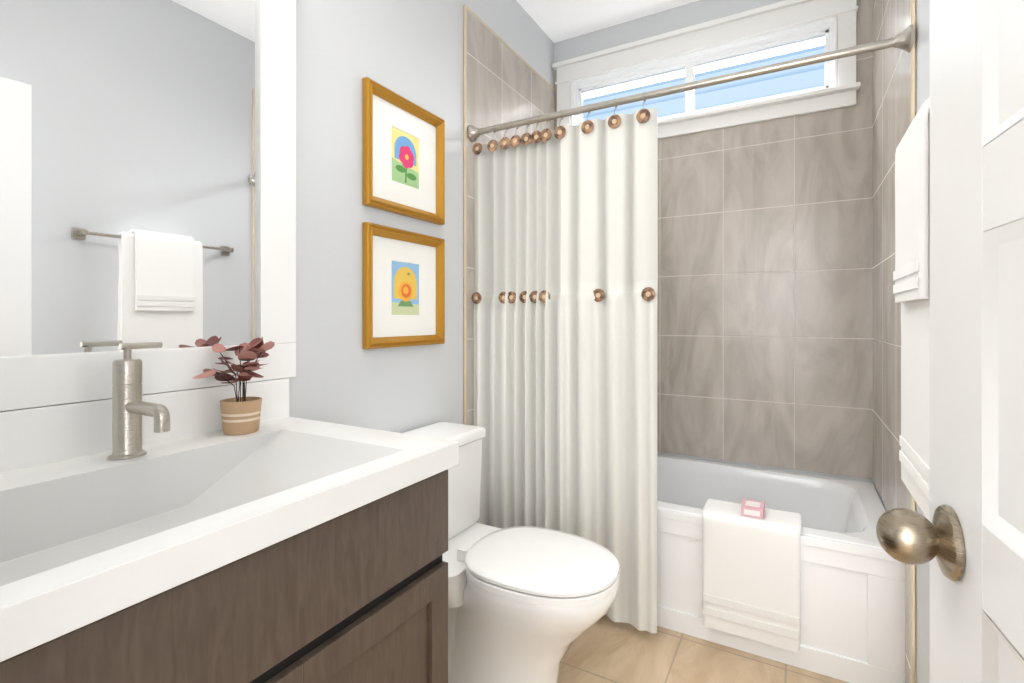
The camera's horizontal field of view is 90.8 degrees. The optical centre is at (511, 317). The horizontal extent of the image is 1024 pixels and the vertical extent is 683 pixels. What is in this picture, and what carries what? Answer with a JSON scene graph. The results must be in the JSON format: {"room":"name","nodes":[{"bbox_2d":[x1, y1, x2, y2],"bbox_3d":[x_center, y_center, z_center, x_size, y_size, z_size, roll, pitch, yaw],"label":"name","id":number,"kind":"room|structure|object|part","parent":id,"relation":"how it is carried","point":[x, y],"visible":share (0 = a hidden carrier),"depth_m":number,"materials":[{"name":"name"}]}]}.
{"room":"bathroom","nodes":[
{"label":"bathroom","id":0,"kind":"room"},
{"bbox_2d":[289,0,553,432],"bbox_3d":[-0.432,-0.225,1.863,0.120,2.750,2.778,0,0,29],"label":"wall","id":1,"kind":"structure","parent":0,"point":[411,50],"depth_m":1.64,"materials":[{"name":"white paint"}]},
{"bbox_2d":[0,0,295,410],"bbox_3d":[-0.829,-0.523,1.018,0.020,1.374,0.899,0,0,29],"label":"mirror","id":2,"kind":"object","parent":1,"relation":"attached to","point":[147,170],"visible":0.85,"depth_m":1.09,"materials":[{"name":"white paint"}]},
{"bbox_2d":[362,222,444,348],"bbox_3d":[-0.374,-0.105,1.817,0.027,0.412,0.412,0,0,29],"label":"picture frame","id":3,"kind":"object","parent":1,"relation":"attached to","point":[403,288],"visible":1,"depth_m":1.79,"materials":[{"name":"gold metal"}]},
{"bbox_2d":[391,260,418,315],"bbox_3d":[-0.383,-0.105,1.822,0.001,0.188,0.146,0,0,29],"label":"art","id":4,"kind":"object","parent":3,"relation":"attached to","point":[404,273],"depth_m":1.82,"materials":[{"name":"multicoloured paper"}]},
{"bbox_2d":[362,77,444,224],"bbox_3d":[-0.374,-0.574,1.817,0.027,0.412,0.412,0,0,29],"label":"picture frame","id":5,"kind":"object","parent":1,"relation":"attached to","point":[403,171],"visible":1,"depth_m":1.79,"materials":[{"name":"gold metal"}]},
{"bbox_2d":[391,126,418,189],"bbox_3d":[-0.383,-0.574,1.822,0.001,0.188,0.146,0,0,29],"label":"art","id":6,"kind":"object","parent":5,"relation":"attached to","point":[404,147],"depth_m":1.82,"materials":[{"name":"multicoloured paper"}]},
{"bbox_2d":[463,5,554,424],"bbox_3d":[0.021,-0.088,2.531,0.012,2.476,0.909,0,0,29],"label":"trim","id":7,"kind":"structure","parent":1,"relation":"attached to","point":[465,8],"depth_m":2.14,"materials":[{"name":"beige"}]},
{"bbox_2d":[467,10,554,425],"bbox_3d":[0.024,-0.080,2.539,0.010,2.460,0.893,0,0,29],"label":"tile","id":8,"kind":"structure","parent":1,"relation":"attached to","point":[505,84],"depth_m":2.30,"materials":[{"name":"grey tile"}]},
{"bbox_2d":[467,24,913,632],"bbox_3d":[0.481,0.142,1.808,1.505,1.946,0.072,0,0,29],"label":"shower curtain","id":9,"kind":"object","parent":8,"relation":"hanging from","point":[563,298],"visible":0.9,"depth_m":1.94,"materials":[{"name":"fabric"}]},
{"bbox_3d":[0.481,-0.795,1.808,1.505,0.072,0.072,0,0,29],"label":"rod","id":10,"kind":"part","parent":9,"relation":"part of","materials":[{"name":"silver metal"}]},
{"bbox_2d":[516,0,697,42],"bbox_3d":[-0.082,-1.650,0.838,2.940,0.100,4.218,0,0,29],"label":"ceiling","id":11,"kind":"structure","parent":0,"point":[557,20],"depth_m":2.65,"materials":[{"name":"white paint"}]},
{"bbox_2d":[558,615,848,682],"bbox_3d":[-0.082,1.200,0.838,2.940,0.100,4.218,0,0,29],"label":"floor","id":12,"kind":"structure","parent":0,"point":[605,649],"depth_m":1.69,"materials":[{"name":"tile"}]},
{"bbox_2d":[0,342,458,682],"bbox_3d":[-0.588,0.600,0.866,0.588,1.101,0.881,0,0,29],"label":"bathroom vanity","id":13,"kind":"object","parent":12,"relation":"on","point":[179,536],"visible":1,"depth_m":0.86,"materials":[{"name":"brown"}]},
{"bbox_2d":[107,342,170,459],"bbox_3d":[-0.697,0.159,0.975,0.170,0.220,0.090,0,0,29],"label":"faucet","id":14,"kind":"object","parent":13,"relation":"on","point":[128,407],"depth_m":0.97,"materials":[{"name":"silver metal"}]},
{"bbox_2d":[193,337,274,434],"bbox_3d":[-0.640,0.158,1.171,0.153,0.223,0.157,0,0,29],"label":"plant pot","id":15,"kind":"object","parent":13,"relation":"on","point":[240,415],"visible":1,"depth_m":1.17,"materials":[{"name":"beige ceramic"}]},
{"bbox_2d":[403,422,619,682],"bbox_3d":[-0.054,0.777,1.593,0.789,0.745,0.470,0,0,29],"label":"toilet","id":16,"kind":"object","parent":12,"relation":"on","point":[528,604],"visible":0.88,"depth_m":1.46,"materials":[{"name":"white ceramic"}]},
{"bbox_2d":[657,454,904,682],"bbox_3d":[0.717,0.930,2.224,1.519,0.440,0.772,0,0,29],"label":"bathtub","id":17,"kind":"object","parent":12,"relation":"on","point":[852,600],"visible":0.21,"depth_m":1.76,"materials":[{"name":"white ceramic"}]},
{"bbox_2d":[701,499,801,651],"bbox_3d":[0.836,0.883,1.771,0.312,0.399,0.162,0,0,29],"label":"towel","id":18,"kind":"object","parent":17,"relation":"on","point":[751,578],"visible":0.96,"depth_m":1.70,"materials":[{"name":"white fabric"}]},
{"bbox_2d":[741,498,764,518],"bbox_3d":[0.845,0.668,1.772,0.070,0.031,0.093,0,0,29],"label":"soap box","id":19,"kind":"object","parent":18,"relation":"on","point":[753,508],"visible":1,"depth_m":1.74,"materials":[{"name":"pink cardboard"}]},
{"bbox_2d":[554,0,874,484],"bbox_3d":[0.938,-0.225,2.615,1.525,2.750,0.120,0,0,29],"label":"wall","id":20,"kind":"structure","parent":0,"point":[679,17],"depth_m":2.63,"materials":[{"name":"white paint"}]},
{"bbox_2d":[552,0,860,138],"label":"window","id":21,"kind":"structure","parent":20,"relation":"in","point":[689,49],"depth_m":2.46,"materials":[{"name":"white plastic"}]},
{"bbox_2d":[553,0,874,479],"bbox_3d":[0.906,-0.376,2.559,1.525,2.148,0.010,0,0,29],"label":"tile","id":22,"kind":"structure","parent":20,"relation":"attached to","point":[765,304],"depth_m":2.37,"materials":[{"name":"grey tile"}]},
{"bbox_2d":[875,0,929,682],"bbox_3d":[0.999,-0.225,1.054,0.120,2.750,2.778,0,0,29],"label":"wall","id":23,"kind":"structure","parent":0,"point":[922,570],"depth_m":1.35,"materials":[{"name":"white paint"}]},
{"bbox_2d":[873,0,909,682],"bbox_3d":[1.353,-0.080,1.810,0.010,2.460,0.853,0,0,29],"label":"tile","id":24,"kind":"structure","parent":23,"relation":"attached to","point":[891,93],"depth_m":1.82,"materials":[{"name":"grey tile"}]},
{"bbox_2d":[872,0,915,682],"bbox_3d":[1.348,-0.088,1.804,0.012,2.476,0.869,0,0,29],"label":"trim","id":25,"kind":"structure","parent":23,"relation":"attached to","point":[912,500],"depth_m":1.43,"materials":[{"name":"beige"}]},
{"bbox_2d":[893,97,929,520],"bbox_3d":[0.856,-0.019,1.027,0.102,0.789,0.698,0,0,29],"label":"towel","id":26,"kind":"object","parent":23,"relation":"attached to","point":[911,279],"visible":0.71,"depth_m":1.00,"materials":[{"name":"white fabric"}]},
{"bbox_3d":[-0.430,-0.225,0.197,1.765,2.750,0.120,0,0,30],"label":"wall","id":27,"kind":"structure","parent":0,"visible":0},
{"bbox_2d":[876,0,1023,682],"bbox_3d":[0.369,0.117,0.266,0.171,2.043,0.761,0,0,24],"label":"door","id":28,"kind":"structure","parent":27,"relation":"in","point":[967,540],"depth_m":0.50,"materials":[{"name":"white paint"}]},
{"bbox_3d":[0.504,0.245,0.560,0.171,0.078,0.114,0,0,25],"label":"knob","id":29,"kind":"part","parent":28,"relation":"part of","materials":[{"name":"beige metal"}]}
]}

